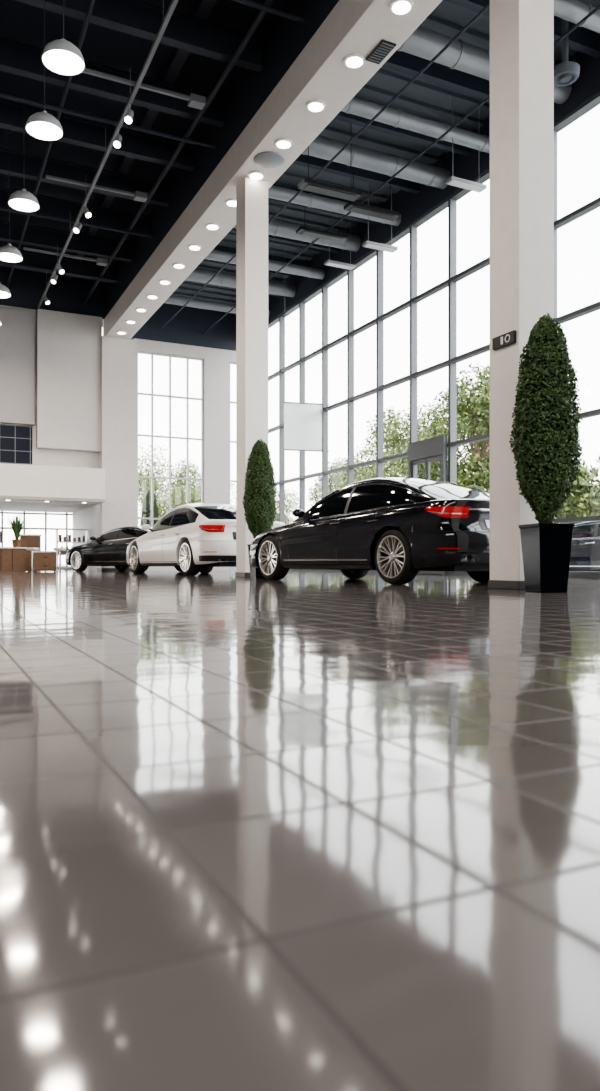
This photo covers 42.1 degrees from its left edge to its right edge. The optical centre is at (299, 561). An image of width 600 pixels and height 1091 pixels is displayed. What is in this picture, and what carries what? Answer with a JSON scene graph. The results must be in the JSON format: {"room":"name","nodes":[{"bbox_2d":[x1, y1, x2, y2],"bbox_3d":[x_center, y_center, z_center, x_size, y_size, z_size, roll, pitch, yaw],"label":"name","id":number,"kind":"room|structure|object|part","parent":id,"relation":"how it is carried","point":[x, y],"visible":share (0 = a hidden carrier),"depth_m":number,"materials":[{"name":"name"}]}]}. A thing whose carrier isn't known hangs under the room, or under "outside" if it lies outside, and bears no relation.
{"room":"car showroom","nodes":[
{"label":"car showroom","id":0,"kind":"room"},
{"bbox_2d":[0,501,96,512],"bbox_3d":[-13.287,-1.905,24.291,15.100,0.130,4.700,0,0,-26],"label":"ceiling","id":1,"kind":"structure","parent":0,"point":[4,505],"depth_m":26.10,"materials":[{"name":"paint"}]},
{"bbox_2d":[0,306,101,451],"bbox_3d":[-11.218,-5.570,22.180,11.000,4.200,0.300,0,0,-26],"label":"wall","id":2,"kind":"structure","parent":0,"point":[68,345],"depth_m":23.78,"materials":[{"name":"white paint"}]},
{"bbox_3d":[-11.218,-5.570,22.180,11.000,4.200,0.300,0,0,-26],"label":"panel","id":3,"kind":"part","parent":2,"relation":"part of","materials":[{"name":"paint"}]},
{"bbox_2d":[73,505,96,570],"bbox_3d":[-7.415,-0.780,27.031,0.140,2.120,4.650,0,0,-26],"label":"wall","id":4,"kind":"structure","parent":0,"point":[86,518],"depth_m":26.74,"materials":[{"name":"white paint"}]},
{"bbox_2d":[0,266,235,570],"bbox_3d":[-10.436,-4.320,22.861,19.000,9.200,0.250,0,0,-26],"label":"wall","id":5,"kind":"structure","parent":0,"point":[182,336],"depth_m":25.83,"materials":[{"name":"paint"}]},
{"bbox_2d":[0,424,31,464],"bbox_3d":[-9.758,-3.555,23.009,3.550,1.170,0.030,0,0,-26],"label":"window","id":6,"kind":"structure","parent":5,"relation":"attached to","point":[15,440],"depth_m":23.56,"materials":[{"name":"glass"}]},
{"bbox_2d":[0,463,104,503],"bbox_3d":[-12.432,-2.324,21.174,13.940,1.032,1.020,0,0,-26],"label":"canopy","id":7,"kind":"object","parent":5,"relation":"attached to","point":[18,483],"visible":1,"depth_m":23.11,"materials":[{"name":"paint"}]},
{"bbox_2d":[138,351,203,525],"bbox_3d":[-4.319,-3.460,25.774,2.350,6.780,0.115,0,0,-26],"label":"frame","id":8,"kind":"object","parent":5,"relation":"attached to","point":[187,397],"visible":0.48,"depth_m":25.91,"materials":[{"name":"white metal"}]},
{"bbox_2d":[229,362,235,569],"bbox_3d":[-2.156,-3.285,26.814,0.650,7.130,0.115,0,0,-26],"label":"frame","id":9,"kind":"object","parent":5,"relation":"attached to","point":[233,363],"visible":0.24,"depth_m":26.63,"materials":[{"name":"white metal"}]},
{"bbox_2d":[0,0,285,327],"bbox_3d":[-4.877,-8.995,11.414,19.500,0.150,35.200,0,0,-26],"label":"ceiling","id":10,"kind":"structure","parent":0,"point":[19,22],"depth_m":14.57,"materials":[{"name":"paint"}]},
{"bbox_2d":[0,0,308,300],"bbox_3d":[-6.121,-8.595,8.231,14.100,0.630,30.140,0,0,-26],"label":"ceiling joists","id":11,"kind":"object","parent":10,"relation":"attached to","point":[193,33],"depth_m":15.27,"materials":[{"name":"black metal"}]},
{"bbox_2d":[140,490,158,525],"bbox_3d":[-5.117,-1.091,26.604,0.690,2.743,0.686,0,0,-43],"label":"potted topiary","id":12,"kind":"object","parent":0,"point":[146,505],"visible":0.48,"depth_m":26.43,"materials":[{"name":"green plant"}]},
{"bbox_2d":[0,0,303,304],"bbox_3d":[-6.045,-8.421,8.245,13.850,0.977,29.900,0,0,-26],"label":"track lighting","id":13,"kind":"structure","parent":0,"point":[266,7],"depth_m":14.49,"materials":[{"name":"black metal"}]},
{"bbox_2d":[0,181,10,297],"bbox_3d":[-7.019,-7.535,18.200,0.524,2.670,0.524,0,0,-26],"label":"pendant lamp","id":14,"kind":"object","parent":13,"relation":"hanging from","point":[4,291],"visible":1,"depth_m":18.12,"materials":[{"name":"metal"}]},
{"bbox_2d":[0,130,22,262],"bbox_3d":[-5.961,-7.535,16.000,0.524,2.670,0.524,0,0,-26],"label":"pendant lamp","id":15,"kind":"object","parent":13,"relation":"hanging from","point":[8,253],"visible":0.94,"depth_m":15.95,"materials":[{"name":"metal"}]},
{"bbox_2d":[8,77,39,211],"bbox_3d":[-4.832,-7.535,13.650,0.524,2.670,0.524,0,0,-26],"label":"pendant lamp","id":16,"kind":"object","parent":13,"relation":"hanging from","point":[22,200],"visible":0.87,"depth_m":13.57,"materials":[{"name":"metal"}]},
{"bbox_2d":[25,0,62,140],"bbox_3d":[-3.702,-7.535,11.300,0.524,2.670,0.524,0,0,-26],"label":"pendant lamp","id":17,"kind":"object","parent":13,"relation":"hanging from","point":[43,125],"visible":1,"depth_m":11.22,"materials":[{"name":"metal"}]},
{"bbox_2d":[41,0,84,75],"bbox_3d":[-2.957,-7.535,9.750,0.524,2.670,0.524,0,0,-26],"label":"pendant lamp","id":18,"kind":"object","parent":13,"relation":"hanging from","point":[60,56],"visible":1,"depth_m":9.66,"materials":[{"name":"metal"}]},
{"bbox_2d":[23,0,205,308],"bbox_3d":[-1.426,-7.980,10.410,2.050,0.580,29.600,0,0,-26],"label":"track","id":19,"kind":"object","parent":13,"relation":"attached to","point":[196,101],"visible":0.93,"depth_m":13.59,"materials":[{"name":"black metal"}]},
{"bbox_2d":[42,292,49,303],"bbox_3d":[-7.239,-7.516,22.246,0.237,0.343,0.138,0,0,28],"label":"track spotlight","id":20,"kind":"object","parent":19,"relation":"hanging from","point":[45,298],"visible":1,"depth_m":22.20,"materials":[{"name":"black metal"}]},
{"bbox_2d":[51,271,57,283],"bbox_3d":[-6.477,-7.516,20.608,0.138,0.343,0.236,0,0,19],"label":"track spotlight","id":21,"kind":"object","parent":19,"relation":"hanging from","point":[55,277],"visible":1,"depth_m":20.57,"materials":[{"name":"black metal"}]},
{"bbox_2d":[56,261,63,273],"bbox_3d":[-6.110,-7.517,19.903,0.138,0.342,0.239,0,0,-44],"label":"track spotlight","id":22,"kind":"object","parent":19,"relation":"hanging from","point":[60,269],"visible":1,"depth_m":19.86,"materials":[{"name":"black metal"}]},
{"bbox_2d":[73,219,81,233],"bbox_3d":[-4.969,-7.517,17.456,0.138,0.341,0.243,0,0,19],"label":"track spotlight","id":23,"kind":"object","parent":19,"relation":"hanging from","point":[77,228],"visible":1,"depth_m":17.41,"materials":[{"name":"black metal"}]},
{"bbox_2d":[82,202,91,217],"bbox_3d":[-4.550,-7.517,16.658,0.138,0.342,0.239,0,0,-44],"label":"track spotlight","id":24,"kind":"object","parent":19,"relation":"hanging from","point":[86,211],"visible":1,"depth_m":16.61,"materials":[{"name":"black metal"}]},
{"bbox_2d":[113,129,121,147],"bbox_3d":[-3.239,-7.516,13.851,0.138,0.344,0.230,0,0,-3],"label":"track spotlight","id":25,"kind":"object","parent":19,"relation":"hanging from","point":[117,142],"visible":1,"depth_m":13.80,"materials":[{"name":"black metal"}]},
{"bbox_2d":[124,104,133,123],"bbox_3d":[-2.871,-7.516,13.085,0.138,0.344,0.230,0,0,-3],"label":"track spotlight","id":26,"kind":"object","parent":19,"relation":"hanging from","point":[128,118],"visible":1,"depth_m":13.04,"materials":[{"name":"black metal"}]},
{"bbox_2d":[116,331,126,334],"bbox_3d":[-5.462,-7.034,23.887,0.300,0.032,0.353,0,0,-26],"label":"recessed light","id":27,"kind":"object","parent":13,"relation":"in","point":[118,332],"depth_m":23.87,"materials":[{"name":"white paint"}]},
{"bbox_2d":[147,294,157,298],"bbox_3d":[-3.894,-7.034,20.634,0.300,0.032,0.351,0,0,-26],"label":"recessed light","id":28,"kind":"object","parent":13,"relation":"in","point":[151,296],"depth_m":20.63,"materials":[{"name":"white paint"}]},
{"bbox_2d":[159,279,170,284],"bbox_3d":[-3.388,-7.034,19.562,0.307,0.032,0.352,0,0,-26],"label":"recessed light","id":29,"kind":"object","parent":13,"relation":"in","point":[165,282],"depth_m":19.59,"materials":[{"name":"white paint"}]},
{"bbox_2d":[172,263,185,268],"bbox_3d":[-2.865,-7.034,18.485,0.296,0.032,0.354,0,0,-26],"label":"recessed light","id":30,"kind":"object","parent":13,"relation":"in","point":[176,265],"depth_m":18.48,"materials":[{"name":"white paint"}]},
{"bbox_2d":[188,244,201,250],"bbox_3d":[-2.353,-7.034,17.408,0.313,0.032,0.357,0,0,-26],"label":"recessed light","id":31,"kind":"object","parent":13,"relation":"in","point":[194,247],"depth_m":17.41,"materials":[{"name":"white paint"}]},
{"bbox_2d":[205,223,219,229],"bbox_3d":[-1.825,-7.034,16.325,0.313,0.032,0.341,0,0,-26],"label":"recessed light","id":32,"kind":"object","parent":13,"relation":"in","point":[210,226],"depth_m":16.32,"materials":[{"name":"white paint"}]},
{"bbox_2d":[274,138,292,148],"bbox_3d":[-0.273,-7.034,13.092,0.309,0.032,0.343,0,0,-26],"label":"recessed light","id":33,"kind":"object","parent":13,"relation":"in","point":[282,143],"depth_m":13.09,"materials":[{"name":"white paint"}]},
{"bbox_2d":[282,402,328,451],"bbox_3d":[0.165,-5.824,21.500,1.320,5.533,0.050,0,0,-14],"label":"hanging banner","id":34,"kind":"object","parent":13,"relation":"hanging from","point":[302,421],"visible":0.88,"depth_m":21.46,"materials":[{"name":"fabric"}]},
{"bbox_2d":[306,100,325,112],"bbox_3d":[0.243,-7.034,12.014,0.319,0.032,0.336,0,0,-26],"label":"recessed light","id":35,"kind":"object","parent":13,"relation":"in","point":[314,106],"depth_m":12.02,"materials":[{"name":"white paint"}]},
{"bbox_2d":[296,190,347,242],"bbox_3d":[0.510,-8.071,18.100,1.200,1.037,0.280,0,0,-26],"label":"linear light","id":36,"kind":"object","parent":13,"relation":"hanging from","point":[302,230],"visible":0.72,"depth_m":18.02,"materials":[{"name":"black plastic"}]},
{"bbox_2d":[298,146,361,200],"bbox_3d":[0.561,-7.752,14.600,1.200,1.676,0.280,0,0,-26],"label":"panel","id":37,"kind":"object","parent":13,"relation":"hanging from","point":[305,184],"visible":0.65,"depth_m":14.52,"materials":[{"name":"black painted metal"}]},
{"bbox_2d":[324,216,355,269],"bbox_3d":[1.000,-7.989,19.500,0.800,1.202,0.200,0,0,-26],"label":"linear light","id":38,"kind":"object","parent":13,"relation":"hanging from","point":[329,262],"visible":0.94,"depth_m":19.43,"materials":[{"name":"metal"}]},
{"bbox_2d":[343,53,364,68],"bbox_3d":[0.765,-7.034,10.936,0.316,0.032,0.334,0,0,-26],"label":"recessed light","id":39,"kind":"object","parent":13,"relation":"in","point":[355,60],"depth_m":10.94,"materials":[{"name":"white paint"}]},
{"bbox_2d":[344,167,399,220],"bbox_3d":[1.514,-7.958,16.400,1.200,1.264,0.280,0,0,-26],"label":"panel","id":40,"kind":"object","parent":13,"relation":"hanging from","point":[354,207],"visible":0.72,"depth_m":16.33,"materials":[{"name":"black plastic"}]},
{"bbox_2d":[362,182,397,252],"bbox_3d":[1.764,-7.751,17.200,0.800,1.678,0.200,0,0,-26],"label":"linear light","id":41,"kind":"object","parent":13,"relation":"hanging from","point":[368,244],"visible":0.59,"depth_m":17.14,"materials":[{"name":"metal"}]},
{"bbox_2d":[365,39,395,63],"bbox_3d":[1.113,-7.035,10.771,0.220,0.030,0.450,0,0,-26],"label":"ceiling vent","id":42,"kind":"object","parent":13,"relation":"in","point":[384,47],"visible":1,"depth_m":10.74,"materials":[{"name":"black plastic"}]},
{"bbox_2d":[164,0,599,317],"bbox_3d":[1.883,-8.025,14.165,4.090,0.493,22.183,0,0,-26],"label":"ventilation ducts","id":43,"kind":"object","parent":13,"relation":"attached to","point":[424,43],"visible":0.58,"depth_m":15.31,"materials":[{"name":"metal"}]},
{"bbox_2d":[389,0,413,15],"bbox_3d":[1.275,-7.034,9.863,0.317,0.032,0.309,0,0,-26],"label":"recessed light","id":44,"kind":"object","parent":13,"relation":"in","point":[396,8],"depth_m":9.87,"materials":[{"name":"white paint"}]},
{"bbox_2d":[445,96,486,192],"bbox_3d":[3.086,-7.784,14.500,0.800,1.612,0.200,0,0,-26],"label":"linear light","id":45,"kind":"object","parent":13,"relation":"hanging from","point":[454,181],"visible":0.98,"depth_m":14.42,"materials":[{"name":"metal"}]},
{"bbox_2d":[247,544,263,577],"bbox_3d":[-0.690,-0.013,13.450,0.338,0.586,0.338,0,0,-26],"label":"planter","id":46,"kind":"object","parent":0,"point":[254,572],"depth_m":13.37,"materials":[{"name":"plastic"}]},
{"bbox_2d":[103,0,441,338],"bbox_3d":[0.597,-7.980,11.383,0.780,1.860,30.000,0,0,-26],"label":"ceiling soffit","id":47,"kind":"structure","parent":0,"point":[303,63],"depth_m":13.47,"materials":[{"name":"white paint"}]},
{"bbox_2d":[126,320,135,323],"bbox_3d":[-4.949,-7.034,22.799,0.282,0.032,0.360,0,0,-26],"label":"recessed light","id":48,"kind":"object","parent":47,"relation":"in","point":[127,321],"depth_m":22.80,"materials":[{"name":"white paint"}]},
{"bbox_2d":[136,308,146,311],"bbox_3d":[-4.424,-7.034,21.719,0.293,0.032,0.328,0,0,-26],"label":"recessed light","id":49,"kind":"object","parent":47,"relation":"in","point":[137,309],"depth_m":21.76,"materials":[{"name":"white paint"}]},
{"bbox_2d":[225,199,235,206],"bbox_3d":[-1.338,-7.034,15.241,0.252,0.032,0.330,0,0,-26],"label":"recessed light","id":50,"kind":"object","parent":47,"relation":"in","point":[229,202],"depth_m":15.24,"materials":[{"name":"white paint"}]},
{"bbox_2d":[248,171,264,179],"bbox_3d":[-0.786,-7.034,14.158,0.318,0.032,0.318,0,0,-26],"label":"recessed light","id":51,"kind":"object","parent":47,"relation":"in","point":[256,175],"depth_m":14.16,"materials":[{"name":"white paint"}]},
{"bbox_2d":[254,151,284,168],"bbox_3d":[-0.535,-7.020,13.668,0.560,0.060,0.560,0,0,-26],"label":"ceiling speaker","id":52,"kind":"object","parent":47,"relation":"in","point":[267,159],"depth_m":13.59},
{"bbox_2d":[0,570,599,1090],"bbox_3d":[-4.875,0.330,11.526,19.200,0.100,35.000,0,0,-26],"label":"floor","id":53,"kind":"structure","parent":0,"point":[299,831],"depth_m":0.81,"materials":[{"name":"tile"}]},
{"bbox_2d":[0,547,26,571],"bbox_3d":[-8.821,-0.070,22.087,2.050,0.700,0.680,0,0,-20],"label":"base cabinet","id":54,"kind":"object","parent":53,"relation":"on","point":[12,559],"visible":1,"depth_m":22.02,"materials":[{"name":"brown wood"}]},
{"bbox_2d":[7,514,30,546],"bbox_3d":[-8.054,-0.916,22.221,0.768,0.992,0.705,0,0,-26],"label":"potted plant","id":55,"kind":"object","parent":54,"relation":"on","point":[16,526],"visible":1,"depth_m":22.11,"materials":[{"name":"green plant"}]},
{"bbox_2d":[19,534,41,570],"bbox_3d":[-8.515,-0.290,24.600,0.660,1.140,0.660,0,0,-23],"label":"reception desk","id":56,"kind":"object","parent":53,"relation":"on","point":[28,540],"visible":0.53,"depth_m":24.30,"materials":[{"name":"brown wood"}]},
{"bbox_2d":[26,547,39,571],"bbox_3d":[-7.839,-0.075,22.900,0.400,0.710,0.400,0,0,-26],"label":"bar stool","id":57,"kind":"object","parent":53,"relation":"on","point":[30,548],"visible":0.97,"depth_m":22.87,"materials":[{"name":"silver metal"}]},
{"bbox_2d":[0,511,72,569],"bbox_3d":[-14.776,-0.785,26.072,13.960,2.130,0.115,0,0,-26],"label":"frame","id":58,"kind":"object","parent":53,"relation":"on","point":[1,512],"visible":0.59,"depth_m":28.63,"materials":[{"name":"grey metal"}]},
{"bbox_2d":[33,551,57,571],"bbox_3d":[-7.258,-0.015,22.200,0.660,0.590,0.500,0,0,-20],"label":"base cabinet","id":59,"kind":"object","parent":53,"relation":"on","point":[43,560],"visible":1,"depth_m":21.98,"materials":[{"name":"brown wood"}]},
{"bbox_2d":[53,548,65,570],"bbox_3d":[-7.200,-0.075,23.400,0.400,0.710,0.400,0,0,-26],"label":"bar stool","id":60,"kind":"object","parent":53,"relation":"on","point":[54,549],"visible":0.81,"depth_m":23.36,"materials":[{"name":"silver metal"}]},
{"bbox_2d":[56,529,87,570],"bbox_3d":[-7.542,-0.405,25.800,1.000,1.370,0.300,0,0,-26],"label":"shelf","id":61,"kind":"object","parent":53,"relation":"on","point":[58,537],"visible":0.48,"depth_m":25.63,"materials":[{"name":"white paint"}]},
{"bbox_2d":[97,336,137,570],"bbox_3d":[-5.803,-3.383,24.833,1.160,7.325,0.710,0,0,-26],"label":"pilaster","id":62,"kind":"object","parent":53,"relation":"on","point":[118,455],"depth_m":24.51,"materials":[{"name":"white paint"}]},
{"bbox_2d":[65,526,181,571],"bbox_3d":[-4.803,-0.363,22.295,4.708,1.287,2.026,0,0,40],"label":"coupe","id":63,"kind":"object","parent":53,"relation":"on","point":[110,548],"visible":0.39,"depth_m":21.75,"materials":[{"name":"paint"}]},
{"bbox_2d":[126,503,284,575],"bbox_3d":[-2.279,-0.503,17.731,2.300,1.566,5.345,0,0,-31],"label":"sedan","id":64,"kind":"object","parent":53,"relation":"on","point":[196,538],"visible":0.73,"depth_m":16.09,"materials":[{"name":"paint"}]},
{"bbox_2d":[235,176,267,576],"bbox_3d":[-0.893,-3.385,14.550,0.484,7.330,0.484,0,0,-26],"label":"column","id":65,"kind":"structure","parent":53,"relation":"on","point":[251,194],"depth_m":14.36,"materials":[{"name":"paint"}]},
{"bbox_2d":[242,438,277,577],"bbox_3d":[-0.690,-0.923,13.454,0.605,2.406,0.602,0,0,-26],"label":"potted topiary","id":66,"kind":"object","parent":53,"relation":"on","point":[259,505],"visible":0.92,"depth_m":13.29,"materials":[{"name":"green plant"}]},
{"bbox_2d":[249,477,489,584],"bbox_3d":[1.102,-0.439,11.285,2.110,1.437,4.904,0,0,-34],"label":"sedan","id":67,"kind":"object","parent":53,"relation":"on","point":[399,528],"visible":0.88,"depth_m":9.87,"materials":[{"name":"paint"}]},
{"bbox_2d":[488,0,553,589],"bbox_3d":[2.314,-3.385,8.158,0.484,7.330,0.484,0,0,-26],"label":"column","id":68,"kind":"structure","parent":53,"relation":"on","point":[521,31],"depth_m":7.98,"materials":[{"name":"paint"}]},
{"bbox_2d":[492,330,515,349],"bbox_3d":[2.098,-2.280,8.027,0.042,0.120,0.330,0,0,-26],"label":"sign","id":69,"kind":"object","parent":68,"relation":"attached to","point":[509,338],"depth_m":8.00,"materials":[{"name":"black metal"}]},
{"bbox_2d":[509,312,582,592],"bbox_3d":[2.287,-1.014,7.254,0.651,2.587,0.647,0,0,-14],"label":"potted topiary","id":70,"kind":"object","parent":53,"relation":"on","point":[546,454],"visible":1,"depth_m":7.09,"materials":[{"name":"plant"}]},
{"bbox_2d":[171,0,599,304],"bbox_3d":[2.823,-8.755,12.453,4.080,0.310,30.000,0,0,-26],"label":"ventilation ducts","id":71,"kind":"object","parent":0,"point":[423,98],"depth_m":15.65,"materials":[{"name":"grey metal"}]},
{"bbox_2d":[161,0,599,333],"bbox_3d":[2.690,-8.119,12.500,4.100,0.942,29.800,0,0,-26],"label":"ceiling beams","id":72,"kind":"structure","parent":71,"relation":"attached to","point":[581,39],"depth_m":14.49,"materials":[{"name":"black metal"}]},
{"bbox_2d":[268,51,599,328],"bbox_3d":[4.725,-4.320,13.367,0.300,9.200,30.000,0,0,-26],"label":"wall","id":73,"kind":"structure","parent":0,"point":[411,206],"depth_m":17.29,"materials":[{"name":"paint"}]},
{"bbox_2d":[408,435,446,574],"bbox_3d":[2.755,-1.195,16.997,0.125,2.950,1.330,0,0,-26],"label":"door leaves","id":74,"kind":"structure","parent":73,"relation":"in","point":[426,451],"depth_m":16.91,"materials":[{"name":"silver metal"}]},
{"bbox_2d":[268,92,599,578],"bbox_3d":[2.900,-3.704,17.046,0.184,7.968,21.788,0,0,-26],"label":"frame","id":75,"kind":"object","parent":73,"relation":"attached to","point":[451,201],"visible":0.45,"depth_m":18.78,"materials":[{"name":"grey metal"}]},
{"bbox_2d":[518,523,574,592],"bbox_3d":[2.287,-0.035,7.250,0.364,0.630,0.364,0,0,-14],"label":"planter","id":76,"kind":"object","parent":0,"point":[546,547],"depth_m":7.11,"materials":[{"name":"plastic"}]},
{"bbox_2d":[554,19,579,85],"bbox_3d":[4.077,-8.001,12.000,0.440,1.178,0.440,0,0,-26],"label":"speaker","id":77,"kind":"object","parent":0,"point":[567,72],"visible":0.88,"depth_m":11.95},
{"label":"outside","id":78,"kind":"structure","parent":0,"visible":0},
{"label":"ground","id":79,"kind":"structure","parent":78,"visible":0},
{"bbox_2d":[138,442,200,522],"bbox_3d":[-8.524,-3.656,50.168,6.919,8.112,6.616,0,0,-38],"label":"tree","id":80,"kind":"object","parent":79,"relation":"on","point":[142,482],"visible":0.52,"depth_m":49.35,"materials":[{"name":"green plant"}]},
{"bbox_2d":[158,478,235,511],"bbox_3d":[-7.586,-3.079,56.200,5.595,6.958,7.128,0,0,-19],"label":"tree","id":81,"kind":"object","parent":79,"relation":"on","point":[231,484],"visible":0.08,"depth_m":54.82,"materials":[{"name":"green plant"}]},
{"bbox_2d":[235,486,298,524],"bbox_3d":[-2.579,-3.099,60.237,5.409,6.998,4.882,0,0,9],"label":"tree","id":82,"kind":"object","parent":79,"relation":"on","point":[290,504],"visible":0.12,"depth_m":59.59,"materials":[{"name":"green plant"}]},
{"bbox_2d":[308,457,368,505],"bbox_3d":[2.883,-2.886,45.785,5.454,6.573,5.317,0,0,-26],"label":"tree","id":83,"kind":"object","parent":79,"relation":"on","point":[339,479],"visible":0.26,"depth_m":45.06,"materials":[{"name":"green plant"}]},
{"bbox_2d":[354,418,420,481],"bbox_3d":[4.623,-3.397,40.030,5.344,7.594,4.427,0,0,34],"label":"tree","id":84,"kind":"object","parent":79,"relation":"on","point":[370,472],"visible":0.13,"depth_m":39.50,"materials":[{"name":"green plant"}]},
{"bbox_2d":[365,395,484,479],"bbox_3d":[5.432,-3.247,32.281,5.184,7.293,5.869,0,0,-26],"label":"tree","id":85,"kind":"object","parent":79,"relation":"on","point":[396,440],"visible":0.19,"depth_m":31.83,"materials":[{"name":"green plant"}]},
{"bbox_2d":[402,363,489,492],"bbox_3d":[5.655,-3.343,26.898,4.386,7.486,4.712,0,0,-11],"label":"tree","id":86,"kind":"object","parent":79,"relation":"on","point":[479,407],"visible":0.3,"depth_m":26.77,"materials":[{"name":"green plant"}]},
{"bbox_2d":[466,419,583,491],"bbox_3d":[8.547,-2.852,29.824,4.101,6.503,4.624,0,0,-26],"label":"tree","id":87,"kind":"object","parent":79,"relation":"on","point":[581,447],"visible":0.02,"depth_m":29.58,"materials":[{"name":"green plant"}]},
{"bbox_2d":[557,455,599,523],"bbox_3d":[8.220,-1.529,21.964,3.814,3.858,3.686,0,0,15],"label":"tree","id":88,"kind":"object","parent":79,"relation":"on","point":[583,500],"visible":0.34,"depth_m":20.78,"materials":[{"name":"green plant"}]},
{"bbox_2d":[569,521,599,571],"bbox_3d":[6.505,-0.270,17.501,4.904,1.340,2.110,0,0,34],"label":"parked car","id":89,"kind":"object","parent":79,"relation":"on","point":[585,545],"visible":0.16,"depth_m":16.72,"materials":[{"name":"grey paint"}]}
]}

